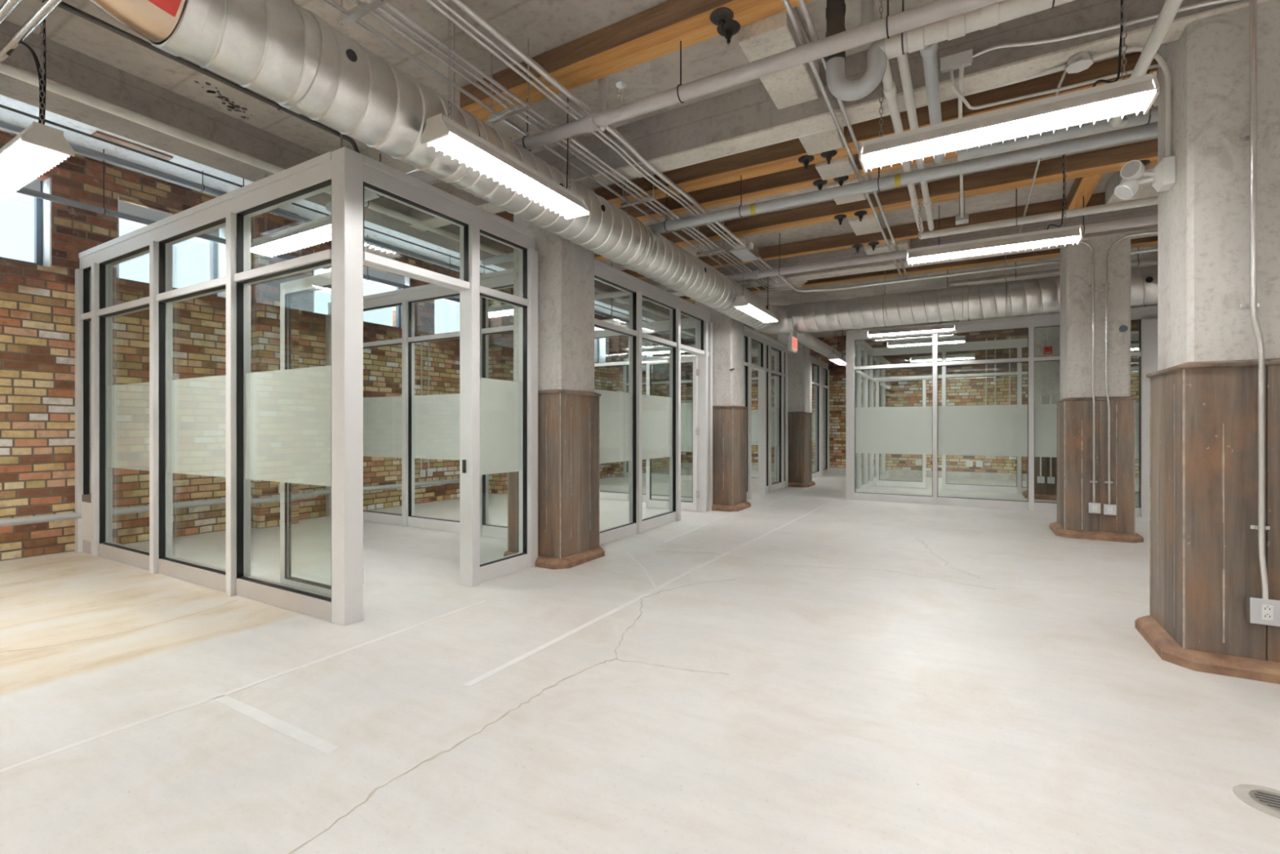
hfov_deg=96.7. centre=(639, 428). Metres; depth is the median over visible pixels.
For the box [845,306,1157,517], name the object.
glass wall
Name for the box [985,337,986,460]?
conduit
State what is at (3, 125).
pipe
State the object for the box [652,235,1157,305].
joist
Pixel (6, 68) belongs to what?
pipe
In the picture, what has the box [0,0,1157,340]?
ceiling
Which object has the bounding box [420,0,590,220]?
strip light
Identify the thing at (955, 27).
drain pipe
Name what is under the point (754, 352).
glass wall
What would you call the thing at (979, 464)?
outlet box
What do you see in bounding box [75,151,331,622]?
glass wall
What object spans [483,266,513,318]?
strip light
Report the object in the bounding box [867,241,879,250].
bolt
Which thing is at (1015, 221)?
insulated pipe
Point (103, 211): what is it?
pipe
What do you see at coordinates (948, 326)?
strip light
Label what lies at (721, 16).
bolt
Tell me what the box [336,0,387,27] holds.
hanger
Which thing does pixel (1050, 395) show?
conduit
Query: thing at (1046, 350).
fire alarm strobe
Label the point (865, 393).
glass wall
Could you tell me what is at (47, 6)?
conduit
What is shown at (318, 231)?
strip light
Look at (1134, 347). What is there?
strip light
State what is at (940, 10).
pipe
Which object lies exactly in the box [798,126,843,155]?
concrete block
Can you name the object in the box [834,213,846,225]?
bolt
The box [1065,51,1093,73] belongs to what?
junction box
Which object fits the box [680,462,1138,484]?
baseboard
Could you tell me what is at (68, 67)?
beam
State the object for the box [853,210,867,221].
bolt
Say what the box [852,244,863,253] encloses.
bolt
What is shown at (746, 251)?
box
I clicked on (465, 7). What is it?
conduit
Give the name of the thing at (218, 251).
window
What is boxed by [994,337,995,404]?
conduit
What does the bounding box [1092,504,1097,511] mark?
receptacle
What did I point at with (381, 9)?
conduit
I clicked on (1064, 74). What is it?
conduit
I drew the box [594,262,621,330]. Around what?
strip light
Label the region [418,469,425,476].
outlet box
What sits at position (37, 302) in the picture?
wall
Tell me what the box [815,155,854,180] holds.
concrete block
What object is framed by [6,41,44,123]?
power cable
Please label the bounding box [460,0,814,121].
joist
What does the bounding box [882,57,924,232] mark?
insulated pipe
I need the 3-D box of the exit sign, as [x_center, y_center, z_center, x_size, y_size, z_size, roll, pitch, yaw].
[2.313,-1.310,8.585,0.054,0.300,0.320,0,0,30]
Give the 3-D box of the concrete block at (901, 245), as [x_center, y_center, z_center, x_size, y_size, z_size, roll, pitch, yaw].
[3.074,-2.320,7.080,0.500,0.199,0.253,0,0,30]
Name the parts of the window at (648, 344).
frame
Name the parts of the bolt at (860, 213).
plate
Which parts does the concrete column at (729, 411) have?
cap moulding, moulding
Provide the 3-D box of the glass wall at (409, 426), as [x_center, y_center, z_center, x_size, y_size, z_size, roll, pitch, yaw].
[-2.542,-0.255,6.820,3.910,2.910,0.140,0,0,30]
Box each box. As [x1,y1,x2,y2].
[276,484,279,493]
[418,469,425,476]
[425,469,432,476]
[729,237,759,262]
[915,459,921,465]
[940,48,972,73]
[955,192,968,225]
[966,460,973,466]
[976,460,982,466]
[1036,476,1044,483]
[1047,476,1054,483]
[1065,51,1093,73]
[1088,502,1100,513]
[1103,503,1115,515]
[1247,595,1279,626]
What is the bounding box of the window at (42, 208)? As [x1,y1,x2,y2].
[0,177,51,266]
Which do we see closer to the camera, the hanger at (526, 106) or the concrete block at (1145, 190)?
the hanger at (526, 106)
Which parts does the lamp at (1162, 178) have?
swivel arm, swivel arm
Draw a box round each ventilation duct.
[88,0,776,329]
[755,255,1157,333]
[782,329,845,366]
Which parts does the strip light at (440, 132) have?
chain, power cord, chain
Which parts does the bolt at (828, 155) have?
plate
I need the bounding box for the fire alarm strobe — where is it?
[1043,346,1052,355]
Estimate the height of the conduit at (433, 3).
0.081 m
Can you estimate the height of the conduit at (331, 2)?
0.406 m
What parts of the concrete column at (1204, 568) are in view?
moulding, cap moulding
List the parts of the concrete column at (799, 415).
moulding, cap moulding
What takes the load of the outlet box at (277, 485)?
attached to the wall at (37, 302)
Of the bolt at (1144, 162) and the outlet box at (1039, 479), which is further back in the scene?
the outlet box at (1039, 479)
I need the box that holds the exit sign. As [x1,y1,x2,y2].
[788,330,797,352]
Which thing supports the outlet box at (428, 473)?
attached to the wall at (37, 302)
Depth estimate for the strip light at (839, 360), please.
12.48 m
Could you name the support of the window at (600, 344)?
in the wall at (37, 302)
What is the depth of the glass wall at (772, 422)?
11.17 m
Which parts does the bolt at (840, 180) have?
plate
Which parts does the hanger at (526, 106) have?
rod, rod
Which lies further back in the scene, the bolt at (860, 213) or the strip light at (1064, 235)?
the bolt at (860, 213)
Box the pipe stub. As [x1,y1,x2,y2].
[861,0,875,25]
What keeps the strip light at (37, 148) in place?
hanging from the ceiling
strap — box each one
[1239,134,1259,142]
[1240,302,1259,308]
[1249,524,1270,529]
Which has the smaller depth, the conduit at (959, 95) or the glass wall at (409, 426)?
the conduit at (959, 95)
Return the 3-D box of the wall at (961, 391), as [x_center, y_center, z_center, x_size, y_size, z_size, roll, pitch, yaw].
[7.348,-0.750,13.942,14.100,4.100,0.300,0,0,30]
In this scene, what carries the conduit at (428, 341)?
attached to the wall at (37, 302)
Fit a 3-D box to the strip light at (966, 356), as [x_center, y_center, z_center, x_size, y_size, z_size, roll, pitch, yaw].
[6.565,-1.946,12.373,1.244,0.961,0.200,0,0,30]
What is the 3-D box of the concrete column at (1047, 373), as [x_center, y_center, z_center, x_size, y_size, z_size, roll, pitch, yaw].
[7.065,-0.610,9.806,0.750,3.620,0.750,0,0,30]
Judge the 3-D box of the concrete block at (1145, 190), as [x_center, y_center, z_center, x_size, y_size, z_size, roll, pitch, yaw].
[4.708,-2.325,5.234,0.530,0.189,0.837,0,0,30]
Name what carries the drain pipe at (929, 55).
attached to the drain pipe at (955, 27)
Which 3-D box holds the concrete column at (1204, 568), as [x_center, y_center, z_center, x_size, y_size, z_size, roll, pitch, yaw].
[3.170,-0.610,3.002,0.750,3.620,0.750,0,0,30]
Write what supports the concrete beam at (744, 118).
attached to the ceiling
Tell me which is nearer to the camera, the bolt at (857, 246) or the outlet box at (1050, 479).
the bolt at (857, 246)
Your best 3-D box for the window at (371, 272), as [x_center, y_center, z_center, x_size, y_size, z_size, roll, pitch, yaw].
[-4.124,-1.970,8.370,0.266,0.860,1.530,0,0,30]
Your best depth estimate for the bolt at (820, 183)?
5.23 m
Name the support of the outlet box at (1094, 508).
attached to the concrete column at (1074, 407)
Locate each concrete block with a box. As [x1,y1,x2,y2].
[738,7,818,109]
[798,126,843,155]
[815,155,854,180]
[826,176,866,204]
[848,212,881,235]
[864,239,910,255]
[1105,164,1157,204]
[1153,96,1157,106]
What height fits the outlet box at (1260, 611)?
0.123 m
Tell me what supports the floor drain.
on the floor
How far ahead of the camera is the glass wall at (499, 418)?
4.36 m
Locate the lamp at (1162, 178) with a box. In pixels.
[1114,155,1175,199]
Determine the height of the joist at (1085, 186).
0.149 m
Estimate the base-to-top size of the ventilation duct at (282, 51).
0.952 m
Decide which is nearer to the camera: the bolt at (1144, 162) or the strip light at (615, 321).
the bolt at (1144, 162)
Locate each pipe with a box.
[0,62,757,349]
[0,120,695,344]
[0,475,492,526]
[14,149,488,306]
[44,0,359,153]
[324,0,1004,212]
[481,121,1157,266]
[594,195,1157,300]
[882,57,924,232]
[884,0,1075,57]
[888,52,933,231]
[918,188,1157,239]
[920,42,944,163]
[949,247,1157,285]
[957,69,1157,161]
[1109,0,1182,127]
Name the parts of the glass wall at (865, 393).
post, sill, rail, post, transom pane, pane, sill, post, pane, transom pane, post, transom pane, pane, sill, post, transom pane, pane, sill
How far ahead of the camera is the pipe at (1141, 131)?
4.38 m
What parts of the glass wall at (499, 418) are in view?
door, corner post, rail, strike plate, post, sill, rail, post, rail, sill, post, sill, rail, door, post, rail, post, post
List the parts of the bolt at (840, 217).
plate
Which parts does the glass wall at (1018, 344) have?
door, rail, post, sill, rail, post, rail, sill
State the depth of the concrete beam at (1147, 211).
7.00 m
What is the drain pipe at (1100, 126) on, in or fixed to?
hanging from the ceiling
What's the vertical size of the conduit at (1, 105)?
0.200 m
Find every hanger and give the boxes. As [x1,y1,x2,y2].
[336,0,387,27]
[488,37,532,123]
[620,174,656,207]
[696,220,725,255]
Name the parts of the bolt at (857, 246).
plate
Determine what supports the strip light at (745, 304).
hanging from the ceiling
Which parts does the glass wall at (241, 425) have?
post, rail, filler panel, bronze sill, sill, post, rail, sill, post, rail, sill, post, rail, sill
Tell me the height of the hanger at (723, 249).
0.433 m
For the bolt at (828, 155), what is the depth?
4.68 m
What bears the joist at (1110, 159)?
attached to the ceiling
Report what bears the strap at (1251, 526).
attached to the concrete column at (1204, 568)
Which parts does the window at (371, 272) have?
frame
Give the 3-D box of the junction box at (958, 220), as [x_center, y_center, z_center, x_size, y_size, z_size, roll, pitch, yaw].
[3.114,-2.130,5.500,0.110,0.280,0.120,0,0,30]
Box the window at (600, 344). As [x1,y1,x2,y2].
[594,337,605,363]
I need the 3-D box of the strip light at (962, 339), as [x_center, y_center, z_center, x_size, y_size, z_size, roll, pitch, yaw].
[5.051,-1.946,10.071,1.244,0.961,0.200,0,0,30]
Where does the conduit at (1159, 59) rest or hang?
attached to the concrete column at (1204, 568)
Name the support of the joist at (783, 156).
attached to the ceiling
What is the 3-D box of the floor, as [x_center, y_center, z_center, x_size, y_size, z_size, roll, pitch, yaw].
[2.485,1.259,5.549,14.800,0.121,19.900,0,0,30]
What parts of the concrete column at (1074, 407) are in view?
cap moulding, moulding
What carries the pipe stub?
attached to the ceiling
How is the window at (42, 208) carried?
in the wall at (37, 302)
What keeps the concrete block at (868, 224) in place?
attached to the ceiling
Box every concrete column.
[503,187,604,568]
[697,302,751,511]
[773,332,815,487]
[1022,311,1060,500]
[1049,234,1143,542]
[1134,0,1279,684]
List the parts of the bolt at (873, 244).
plate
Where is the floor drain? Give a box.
[1232,783,1279,818]
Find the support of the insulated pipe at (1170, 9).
hanging from the ceiling
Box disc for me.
[1119,324,1128,332]
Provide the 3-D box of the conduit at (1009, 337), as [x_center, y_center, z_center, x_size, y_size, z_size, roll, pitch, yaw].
[8.504,-1.200,13.084,0.026,1.800,0.026,0,0,-38]
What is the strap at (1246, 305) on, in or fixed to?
attached to the concrete column at (1204, 568)
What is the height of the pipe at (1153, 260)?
0.360 m
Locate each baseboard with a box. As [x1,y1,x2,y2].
[0,466,669,560]
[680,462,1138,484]
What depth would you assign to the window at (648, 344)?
15.93 m
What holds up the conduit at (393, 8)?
hanging from the ceiling
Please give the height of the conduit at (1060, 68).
0.068 m
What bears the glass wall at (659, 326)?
on the floor
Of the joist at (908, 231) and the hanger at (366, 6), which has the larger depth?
the joist at (908, 231)
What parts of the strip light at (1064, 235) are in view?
chain, power cord, chain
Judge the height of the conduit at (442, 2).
0.079 m
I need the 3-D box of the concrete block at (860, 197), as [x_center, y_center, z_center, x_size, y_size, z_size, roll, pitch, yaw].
[1.980,-2.329,5.442,0.280,0.179,0.487,0,0,30]
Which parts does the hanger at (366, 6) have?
rod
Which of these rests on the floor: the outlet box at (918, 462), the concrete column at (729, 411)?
the concrete column at (729, 411)
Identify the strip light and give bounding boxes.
[0,0,75,201]
[250,133,342,257]
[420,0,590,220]
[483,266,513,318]
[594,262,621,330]
[642,301,695,355]
[732,236,777,323]
[827,329,845,364]
[858,0,1159,173]
[866,270,955,337]
[886,320,965,347]
[906,154,1083,266]
[910,320,974,362]
[1130,304,1146,351]
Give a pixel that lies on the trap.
(842, 88)
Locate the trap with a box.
[825,0,886,101]
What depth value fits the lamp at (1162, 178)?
3.15 m
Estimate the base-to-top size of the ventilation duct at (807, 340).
0.861 m
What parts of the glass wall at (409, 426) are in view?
post, sill, rail, post, rail, sill, post, sill, rail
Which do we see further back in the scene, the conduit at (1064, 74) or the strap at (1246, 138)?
the conduit at (1064, 74)
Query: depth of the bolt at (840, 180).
5.14 m
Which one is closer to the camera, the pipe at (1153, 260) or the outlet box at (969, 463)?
the pipe at (1153, 260)
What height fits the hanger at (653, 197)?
0.433 m
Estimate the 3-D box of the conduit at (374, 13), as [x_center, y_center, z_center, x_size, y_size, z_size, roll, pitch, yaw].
[0.386,-2.217,5.224,0.511,0.406,6.873,0,0,30]
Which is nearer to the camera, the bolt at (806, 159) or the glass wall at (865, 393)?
the bolt at (806, 159)
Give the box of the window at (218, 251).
[117,195,226,297]
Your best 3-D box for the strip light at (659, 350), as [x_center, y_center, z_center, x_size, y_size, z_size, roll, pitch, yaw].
[0.579,-1.946,11.076,1.244,0.961,0.200,0,0,30]
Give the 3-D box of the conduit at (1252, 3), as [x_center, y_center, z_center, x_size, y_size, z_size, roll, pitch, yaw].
[2.473,-0.686,3.027,1.228,3.031,0.037,0,0,30]
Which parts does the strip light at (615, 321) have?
power cord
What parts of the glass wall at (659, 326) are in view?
rail, sill, post, sill, post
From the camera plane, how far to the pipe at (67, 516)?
6.31 m
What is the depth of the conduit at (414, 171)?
4.71 m
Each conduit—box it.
[0,0,22,25]
[0,0,63,62]
[0,104,695,337]
[323,0,796,292]
[351,0,803,289]
[364,0,804,288]
[364,137,512,189]
[383,1,807,285]
[420,334,422,469]
[424,0,778,283]
[427,341,429,469]
[435,0,781,282]
[449,0,1157,292]
[638,64,1066,177]
[782,0,903,279]
[798,0,908,279]
[949,61,1168,109]
[958,65,964,217]
[972,0,1268,599]
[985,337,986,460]
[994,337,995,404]
[1008,337,1010,404]
[1013,64,1066,251]
[1040,395,1041,475]
[1049,395,1051,476]
[1070,241,1095,502]
[1092,45,1172,157]
[1105,231,1157,503]
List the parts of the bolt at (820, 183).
plate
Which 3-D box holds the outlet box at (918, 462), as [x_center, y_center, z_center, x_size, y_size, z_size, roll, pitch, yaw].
[6.868,0.840,14.010,0.135,0.146,0.056,0,0,30]
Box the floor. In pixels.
[0,467,1279,853]
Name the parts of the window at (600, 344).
frame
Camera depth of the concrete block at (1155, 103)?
3.95 m
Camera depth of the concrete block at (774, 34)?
3.34 m
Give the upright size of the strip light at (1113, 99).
0.961 m
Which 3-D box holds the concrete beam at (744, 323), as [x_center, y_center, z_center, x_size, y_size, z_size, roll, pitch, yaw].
[6.540,-2.245,9.864,11.450,0.350,0.228,0,0,30]
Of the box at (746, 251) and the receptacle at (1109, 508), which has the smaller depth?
the receptacle at (1109, 508)
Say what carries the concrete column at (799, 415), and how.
on the floor
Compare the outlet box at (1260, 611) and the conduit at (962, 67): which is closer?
the outlet box at (1260, 611)
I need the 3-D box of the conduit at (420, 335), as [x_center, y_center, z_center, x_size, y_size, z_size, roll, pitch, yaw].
[-3.508,-0.417,9.129,0.020,2.165,0.020,0,0,-38]
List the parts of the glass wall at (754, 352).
post, rail, sill, sill, rail, sill, rail, post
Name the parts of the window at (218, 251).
frame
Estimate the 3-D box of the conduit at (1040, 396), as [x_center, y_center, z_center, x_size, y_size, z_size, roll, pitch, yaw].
[6.768,0.130,9.607,0.020,1.360,0.020,0,0,-38]
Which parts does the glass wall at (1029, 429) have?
post, sill, rail, post, sill, rail, post, sill, rail, post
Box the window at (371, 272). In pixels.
[313,249,409,328]
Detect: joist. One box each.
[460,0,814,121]
[494,51,1157,222]
[594,138,1157,261]
[601,191,1105,284]
[619,103,1153,222]
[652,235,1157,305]
[1066,173,1102,209]
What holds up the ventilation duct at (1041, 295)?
hanging from the ceiling
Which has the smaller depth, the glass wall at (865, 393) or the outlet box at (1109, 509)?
the outlet box at (1109, 509)
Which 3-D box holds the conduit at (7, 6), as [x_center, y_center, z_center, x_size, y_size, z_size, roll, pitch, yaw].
[-3.719,-2.251,3.166,3.600,0.338,0.056,0,0,30]
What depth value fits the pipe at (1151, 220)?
6.60 m
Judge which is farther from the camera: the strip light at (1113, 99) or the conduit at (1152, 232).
the conduit at (1152, 232)
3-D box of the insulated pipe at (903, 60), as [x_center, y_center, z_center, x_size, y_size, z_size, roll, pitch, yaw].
[2.155,-2.023,4.400,0.099,0.066,3.141,0,0,30]
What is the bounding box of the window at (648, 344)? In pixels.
[642,341,653,373]
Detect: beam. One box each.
[0,20,758,349]
[408,0,1270,231]
[613,204,1157,303]
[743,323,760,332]
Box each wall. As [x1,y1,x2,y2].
[0,130,669,552]
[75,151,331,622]
[280,146,712,625]
[325,268,513,538]
[594,317,697,502]
[622,349,777,483]
[680,320,1138,477]
[743,324,829,498]
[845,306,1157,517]
[855,340,890,492]
[873,330,1138,499]
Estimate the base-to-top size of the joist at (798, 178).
0.149 m
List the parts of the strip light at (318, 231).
chain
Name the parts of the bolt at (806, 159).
plate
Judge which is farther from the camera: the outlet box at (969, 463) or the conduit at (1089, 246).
the outlet box at (969, 463)
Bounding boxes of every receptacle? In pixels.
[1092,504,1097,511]
[1107,506,1112,513]
[1262,604,1273,620]
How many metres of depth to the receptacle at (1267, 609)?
2.70 m
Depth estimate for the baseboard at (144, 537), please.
6.35 m
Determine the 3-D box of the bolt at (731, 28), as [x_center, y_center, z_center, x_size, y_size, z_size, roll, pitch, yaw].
[0.502,-2.225,3.221,0.132,0.090,0.132,0,0,30]
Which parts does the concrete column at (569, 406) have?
moulding, cap moulding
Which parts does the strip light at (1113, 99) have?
chain, power cord, chain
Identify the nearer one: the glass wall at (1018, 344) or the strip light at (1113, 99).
the strip light at (1113, 99)
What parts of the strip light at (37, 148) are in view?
chain, power cord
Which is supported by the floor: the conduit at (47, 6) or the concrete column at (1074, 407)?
the concrete column at (1074, 407)
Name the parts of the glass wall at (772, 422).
post, rail, post, post, sill, rail, post, post, post, rail, sill, post, post, sill, post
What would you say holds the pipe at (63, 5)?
hanging from the ceiling
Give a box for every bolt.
[709,7,733,32]
[716,19,740,44]
[798,155,813,169]
[813,179,827,190]
[820,150,837,164]
[833,175,848,186]
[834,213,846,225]
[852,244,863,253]
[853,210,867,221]
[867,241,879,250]
[1140,160,1151,165]
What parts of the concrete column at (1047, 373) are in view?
moulding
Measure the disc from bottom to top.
0.074 m
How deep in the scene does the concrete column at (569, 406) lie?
5.04 m
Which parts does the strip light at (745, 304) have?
chain, power cord, chain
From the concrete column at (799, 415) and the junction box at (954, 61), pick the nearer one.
the junction box at (954, 61)

